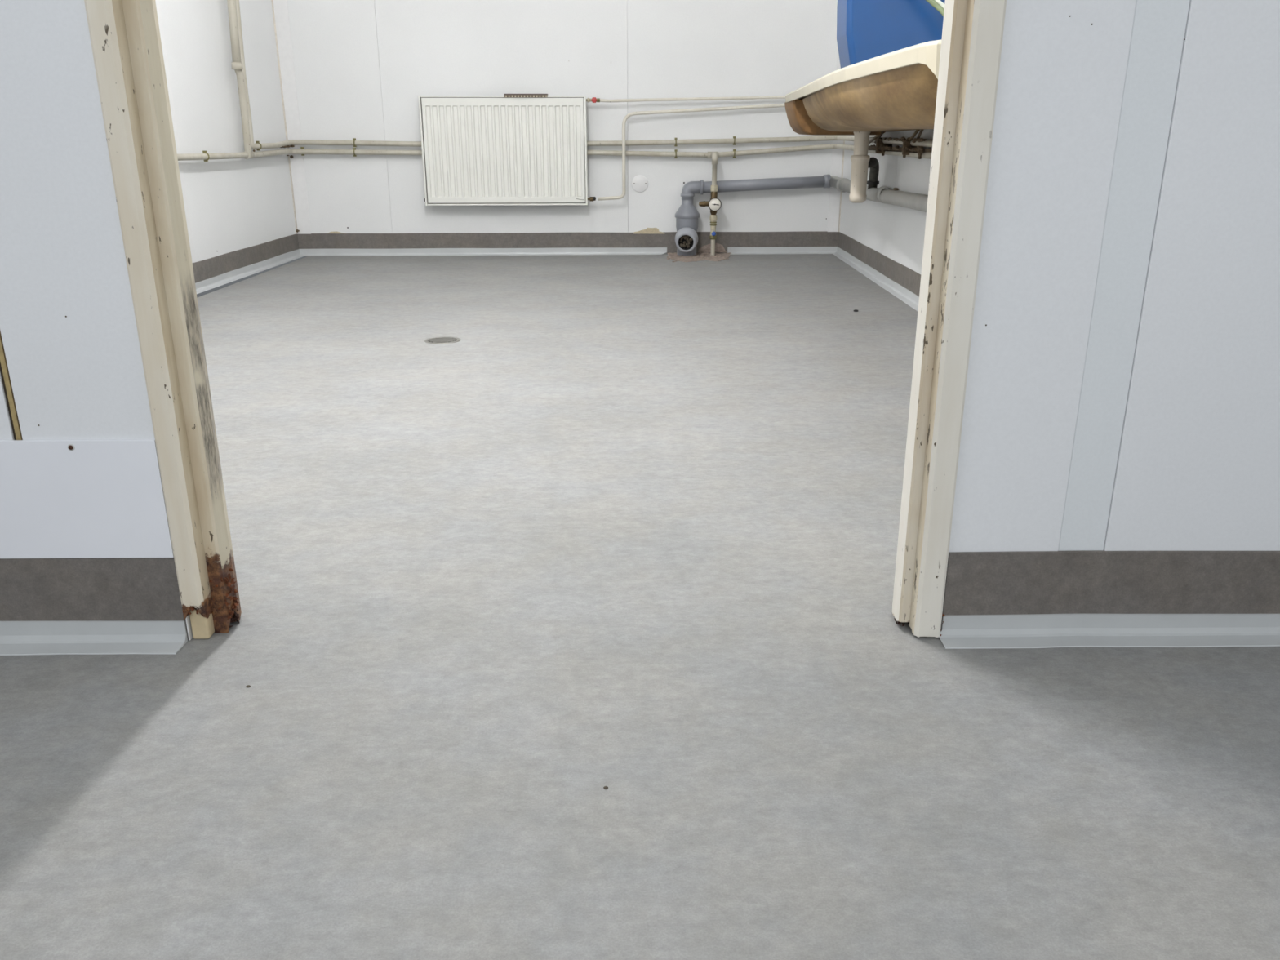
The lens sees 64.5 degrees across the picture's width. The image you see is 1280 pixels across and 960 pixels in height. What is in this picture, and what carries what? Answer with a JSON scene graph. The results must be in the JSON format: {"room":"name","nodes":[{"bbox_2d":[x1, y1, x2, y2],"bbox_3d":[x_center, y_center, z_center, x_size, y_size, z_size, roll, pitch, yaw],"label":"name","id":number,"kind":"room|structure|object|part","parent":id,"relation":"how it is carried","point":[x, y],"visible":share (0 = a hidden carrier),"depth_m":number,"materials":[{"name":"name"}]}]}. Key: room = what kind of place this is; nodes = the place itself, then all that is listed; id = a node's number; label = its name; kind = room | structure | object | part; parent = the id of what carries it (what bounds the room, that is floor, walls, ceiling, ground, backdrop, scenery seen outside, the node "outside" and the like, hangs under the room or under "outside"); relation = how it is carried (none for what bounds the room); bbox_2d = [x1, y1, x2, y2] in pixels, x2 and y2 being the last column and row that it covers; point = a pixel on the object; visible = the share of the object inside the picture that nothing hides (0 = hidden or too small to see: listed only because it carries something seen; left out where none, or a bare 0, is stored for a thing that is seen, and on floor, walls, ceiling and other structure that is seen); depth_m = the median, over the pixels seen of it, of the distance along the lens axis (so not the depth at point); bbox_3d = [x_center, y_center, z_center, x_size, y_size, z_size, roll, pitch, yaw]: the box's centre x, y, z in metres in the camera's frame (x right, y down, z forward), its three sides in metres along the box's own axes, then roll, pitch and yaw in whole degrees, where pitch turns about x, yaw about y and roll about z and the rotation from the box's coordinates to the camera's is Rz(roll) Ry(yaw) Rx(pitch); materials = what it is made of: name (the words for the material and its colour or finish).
{"room":"corridor","nodes":[
{"label":"corridor","id":0,"kind":"room"},
{"bbox_2d":[155,0,296,262],"bbox_3d":[-2.010,-1.608,3.263,0.105,2.250,4.619,0,19,0],"label":"wall","id":1,"kind":"structure","parent":0,"point":[231,205],"depth_m":4.77,"materials":[{"name":"white paint"}]},
{"bbox_2d":[226,0,254,159],"bbox_3d":[-1.906,-2.370,4.666,0.054,1.705,0.133,-6,20,-17],"label":"riser pipe","id":2,"kind":"object","parent":1,"relation":"attached to","point":[237,65],"visible":0.96,"depth_m":4.78,"materials":[{"name":"beige metal"}]},
{"bbox_2d":[231,62,243,70],"bbox_3d":[-1.893,-1.945,4.769,0.050,0.032,0.050,0,19,0],"label":"socket","id":3,"kind":"object","parent":2,"relation":"attached to","point":[235,65],"depth_m":4.75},
{"bbox_2d":[192,234,303,293],"bbox_3d":[-1.943,-0.602,3.605,0.039,0.124,4.618,0,19,0],"label":"baseboard","id":4,"kind":"structure","parent":1,"relation":"attached to","point":[210,273],"depth_m":4.99,"materials":[{"name":"plastic"}]},
{"bbox_2d":[177,143,931,161],"bbox_3d":[-0.414,-1.140,3.618,3.094,0.075,4.390,0,19,0],"label":"pipe","id":5,"kind":"object","parent":1,"relation":"attached to","point":[204,156],"visible":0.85,"depth_m":5.60,"materials":[{"name":"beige metal"}]},
{"bbox_2d":[235,0,933,151],"bbox_3d":[-0.405,-1.942,3.345,3.076,1.669,4.390,0,19,0],"label":"pipe","id":6,"kind":"object","parent":1,"relation":"attached to","point":[928,143],"visible":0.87,"depth_m":5.58,"materials":[{"name":"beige metal"}]},
{"bbox_2d":[287,0,837,252],"bbox_3d":[-0.401,-2.384,5.543,3.305,2.250,0.111,-1,19,-2],"label":"wall","id":7,"kind":"structure","parent":0,"point":[362,68],"depth_m":5.57,"materials":[{"name":"white paint"}]},
{"bbox_2d":[271,0,311,234],"bbox_3d":[-1.912,-2.406,5.424,0.080,2.129,0.015,0,19,0],"label":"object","id":8,"kind":"structure","parent":7,"relation":"attached to","point":[280,7],"depth_m":5.55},
{"bbox_3d":[-1.950,-2.406,5.423,0.003,2.129,0.014,0,19,0],"label":"leg","id":9,"kind":"part","parent":8,"relation":"part of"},
{"bbox_3d":[-1.684,-2.361,5.479,0.538,2.250,0.045,-1,19,-2],"label":"wall panel","id":10,"kind":"part","parent":7,"relation":"part of","materials":[{"name":"white paint"}]},
{"bbox_3d":[-0.742,-2.371,5.507,1.345,2.250,0.045,-1,19,-2],"label":"wall panel","id":11,"kind":"part","parent":7,"relation":"part of","materials":[{"name":"white paint"}]},
{"bbox_2d":[417,93,599,205],"bbox_3d":[-0.713,-1.823,5.613,0.987,0.583,0.109,-1,19,-2],"label":"radiator","id":12,"kind":"object","parent":7,"relation":"attached to","point":[477,150],"depth_m":5.57,"materials":[{"name":"metal"}]},
{"bbox_2d":[420,95,583,97],"bbox_3d":[-0.744,-2.081,5.508,0.882,0.007,0.063,-1,19,-2],"label":"grille","id":13,"kind":"object","parent":12,"relation":"attached to","point":[420,95],"depth_m":5.47,"materials":[{"name":"metal"}]},
{"bbox_3d":[-0.744,-1.540,5.669,0.881,0.009,0.020,-1,19,-2],"label":"rail","id":14,"kind":"part","parent":12,"relation":"part of","materials":[{"name":"metal"}]},
{"bbox_3d":[-0.616,-2.081,5.494,0.234,0.018,0.044,-1,19,-2],"label":"ribbed strip","id":15,"kind":"part","parent":12,"relation":"part of","materials":[{"name":"metal"}]},
{"bbox_3d":[-0.616,-2.087,5.492,0.234,0.006,0.044,-1,19,-2],"label":"plate","id":16,"kind":"part","parent":12,"relation":"part of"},
{"bbox_3d":[-0.248,-2.063,5.510,0.033,0.029,0.028,0,19,0],"label":"valve knob","id":17,"kind":"part","parent":12,"relation":"part of","materials":[{"name":"red plastic"}]},
{"bbox_2d":[297,231,838,256],"bbox_3d":[-0.399,-1.355,5.819,3.103,0.124,0.039,-1,19,-2],"label":"baseboard","id":18,"kind":"structure","parent":7,"relation":"attached to","point":[822,242],"depth_m":5.83,"materials":[{"name":"plastic"}]},
{"bbox_2d":[631,174,648,192],"bbox_3d":[0.000,-1.676,5.739,0.094,0.094,0.006,-1,19,-2],"label":"cover plate","id":19,"kind":"object","parent":7,"relation":"attached to","point":[639,183],"visible":1,"depth_m":5.74,"materials":[{"name":"plastic"}]},
{"bbox_2d":[597,103,785,200],"bbox_3d":[0.450,-1.266,3.989,1.350,0.523,3.562,0,19,0],"label":"pipe","id":20,"kind":"object","parent":7,"relation":"attached to","point":[775,105],"visible":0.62,"depth_m":5.57,"materials":[{"name":"white metal"}]},
{"bbox_2d":[600,95,785,102],"bbox_3d":[0.453,-1.528,3.899,1.339,0.044,3.560,0,19,0],"label":"pipe","id":21,"kind":"object","parent":7,"relation":"attached to","point":[775,96],"visible":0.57,"depth_m":5.55,"materials":[{"name":"beige metal"}]},
{"bbox_3d":[0.540,-2.385,5.545,1.219,2.250,0.045,-1,19,-2],"label":"wall panel","id":22,"kind":"part","parent":7,"relation":"part of","materials":[{"name":"white paint"}]},
{"bbox_2d":[827,48,844,231],"bbox_3d":[1.116,-2.440,5.516,0.068,2.129,0.014,0,19,0],"label":"trim","id":23,"kind":"structure","parent":7,"relation":"attached to","point":[837,155],"depth_m":5.79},
{"bbox_3d":[1.148,-2.440,5.516,0.003,2.129,0.014,0,19,0],"label":"leg","id":24,"kind":"part","parent":23,"relation":"part of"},
{"bbox_2d":[0,253,1279,959],"bbox_3d":[0.088,0.057,1.947,3.900,0.060,8.650,0,19,0],"label":"floor","id":25,"kind":"structure","parent":0,"point":[633,531],"depth_m":1.24,"materials":[{"name":"grey plastic"}]},
{"bbox_2d":[424,336,460,343],"bbox_3d":[-0.661,-0.468,3.398,0.120,0.002,0.120,0,19,0],"label":"floor drain","id":26,"kind":"object","parent":25,"relation":"on","point":[445,340],"visible":1,"depth_m":3.40,"materials":[{"name":"metal"}]},
{"bbox_2d":[667,253,729,262],"bbox_3d":[0.339,-1.245,5.681,0.352,0.003,0.420,0,19,0],"label":"mortar patch","id":27,"kind":"object","parent":25,"relation":"on","point":[682,259],"visible":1,"depth_m":5.64,"materials":[{"name":"brown concrete"}]},
{"bbox_2d":[666,252,730,262],"bbox_3d":[0.341,-1.248,5.687,0.388,0.012,0.413,0,19,0],"label":"rubble","id":28,"kind":"object","parent":27,"relation":"on","point":[700,254],"visible":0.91,"depth_m":5.71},
{"bbox_2d":[698,151,721,255],"bbox_3d":[0.390,-1.546,5.696,0.123,0.563,0.157,0,19,0],"label":"pipe","id":29,"kind":"object","parent":27,"relation":"on","point":[714,204],"visible":1,"depth_m":5.64,"materials":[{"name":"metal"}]},
{"bbox_2d":[675,174,831,255],"bbox_3d":[0.634,-1.487,5.703,0.877,0.438,0.216,0,19,0],"label":"pipe","id":30,"kind":"object","parent":27,"relation":"on","point":[686,216],"visible":1,"depth_m":5.68,"materials":[{"name":"grey plastic"}]},
{"bbox_2d":[675,226,697,252],"bbox_3d":[0.262,-1.356,5.709,0.131,0.138,0.147,0,19,0],"label":"socket","id":31,"kind":"object","parent":30,"relation":"attached to","point":[686,237],"depth_m":5.67,"materials":[{"name":"grey plastic"}]},
{"bbox_2d":[0,0,1279,639],"bbox_3d":[-0.026,-0.859,1.053,3.935,2.250,0.077,0,19,0],"label":"wall","id":32,"kind":"structure","parent":0,"point":[1122,388],"depth_m":1.23,"materials":[{"name":"white painted wall panel"},{"name":"paint"}]},
{"bbox_3d":[-1.278,-0.846,1.017,0.963,2.250,0.012,0,19,-1],"label":"wall panel","id":33,"kind":"part","parent":32,"relation":"part of","materials":[{"name":"white paint"}]},
{"bbox_2d":[0,439,173,558],"bbox_3d":[-1.036,0.028,1.307,0.843,0.162,0.006,0,19,-1],"label":"wall panel","id":34,"kind":"object","parent":32,"relation":"attached to","point":[60,499],"visible":1,"depth_m":1.31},
{"bbox_2d":[0,557,188,655],"bbox_3d":[-1.186,0.169,1.335,1.144,0.124,0.040,0,19,-1],"label":"baseboard","id":35,"kind":"structure","parent":32,"relation":"attached to","point":[126,605],"depth_m":1.36,"materials":[{"name":"plastic"}]},
{"bbox_3d":[-0.698,-0.849,1.024,0.172,2.250,0.013,0,19,0],"label":"wall panel","id":36,"kind":"part","parent":32,"relation":"part of","materials":[{"name":"white paint"}]},
{"bbox_2d":[84,0,1006,639],"bbox_3d":[-0.101,-0.769,1.085,1.027,2.065,0.085,0,19,0],"label":"door frame","id":37,"kind":"structure","parent":32,"relation":"in","point":[125,37],"depth_m":1.25,"materials":[{"name":"paint"}]},
{"bbox_3d":[0.481,-0.855,1.038,0.154,2.250,0.013,0,19,0],"label":"wall panel","id":38,"kind":"part","parent":32,"relation":"part of","materials":[{"name":"white paint"}]},
{"bbox_2d":[938,550,1279,648],"bbox_3d":[1.175,0.157,1.363,1.535,0.124,0.042,0,19,-1],"label":"baseboard","id":39,"kind":"structure","parent":32,"relation":"attached to","point":[1081,598],"depth_m":1.37,"materials":[{"name":"plastic"}]},
{"bbox_3d":[1.280,-0.859,1.047,1.321,2.250,0.012,0,19,-1],"label":"wall panel","id":40,"kind":"part","parent":32,"relation":"part of","materials":[{"name":"white paint"}]},
{"bbox_2d":[839,128,933,274],"bbox_3d":[1.163,-1.630,3.319,0.100,2.250,4.698,0,19,1],"label":"wall","id":41,"kind":"structure","parent":0,"point":[897,233],"depth_m":4.52,"materials":[{"name":"white paint"}]},
{"bbox_2d":[784,40,941,135],"bbox_3d":[0.843,-1.263,3.436,0.537,0.180,2.976,0,19,1],"label":"sink","id":42,"kind":"object","parent":41,"relation":"attached to","point":[896,91],"visible":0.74,"depth_m":2.64,"materials":[{"name":"ceramic"}]},
{"bbox_2d":[785,40,941,104],"bbox_3d":[0.843,-1.286,3.427,0.537,0.130,2.976,0,19,1],"label":"basin","id":43,"kind":"object","parent":42,"relation":"in","point":[909,75],"depth_m":2.44,"materials":[{"name":"white ceramic"}]},
{"bbox_2d":[848,131,879,202],"bbox_3d":[1.016,-1.403,4.526,0.083,0.308,0.331,10,21,26],"label":"trap","id":44,"kind":"object","parent":42,"relation":"hanging from","point":[860,160],"visible":0.92,"depth_m":4.41,"materials":[{"name":"white plastic"}]},
{"bbox_2d":[848,155,870,202],"bbox_3d":[0.958,-1.316,4.439,0.080,0.200,0.080,0,19,0],"label":"bottle","id":45,"kind":"object","parent":44,"relation":"on","point":[860,164],"depth_m":4.41,"materials":[{"name":"white plastic"}]},
{"bbox_2d":[836,0,945,68],"bbox_3d":[0.865,-1.552,3.387,0.388,0.626,0.200,0,19,0],"label":"canister","id":46,"kind":"object","parent":42,"relation":"in","point":[866,29],"visible":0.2,"depth_m":3.31,"materials":[{"name":"blue plastic"}]},
{"bbox_3d":[1.162,-2.168,4.903,0.045,2.250,1.351,0,19,1],"label":"wall panel","id":47,"kind":"part","parent":41,"relation":"part of","materials":[{"name":"white paint"}]},
{"bbox_2d":[832,231,920,311],"bbox_3d":[1.094,-0.624,3.661,0.038,0.124,4.696,0,19,1],"label":"baseboard","id":48,"kind":"structure","parent":41,"relation":"attached to","point":[903,282],"depth_m":4.70,"materials":[{"name":"plastic"}]},
{"bbox_2d":[829,175,928,212],"bbox_3d":[1.059,-1.048,3.810,0.073,0.108,4.075,0,19,1],"label":"pipe","id":49,"kind":"object","parent":41,"relation":"attached to","point":[918,202],"visible":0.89,"depth_m":4.25,"materials":[{"name":"grey plastic"}]},
{"bbox_2d":[867,128,932,159],"bbox_3d":[1.083,-1.188,3.567,0.116,0.125,2.664,0,19,0],"label":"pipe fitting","id":50,"kind":"object","parent":41,"relation":"attached to","point":[880,147],"visible":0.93,"depth_m":4.04,"materials":[{"name":"brown metal"}]},
{"bbox_3d":[1.141,-1.742,3.648,0.045,2.250,1.300,0,19,1],"label":"wall panel","id":51,"kind":"part","parent":41,"relation":"part of","materials":[{"name":"white paint"}]},
{"bbox_2d":[925,0,944,16],"bbox_3d":[0.906,-1.508,3.070,0.249,0.744,0.762,5,19,15],"label":"hose","id":52,"kind":"object","parent":41,"relation":"hanging from","point":[938,5],"visible":0.2,"depth_m":3.20,"materials":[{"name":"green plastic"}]}
]}

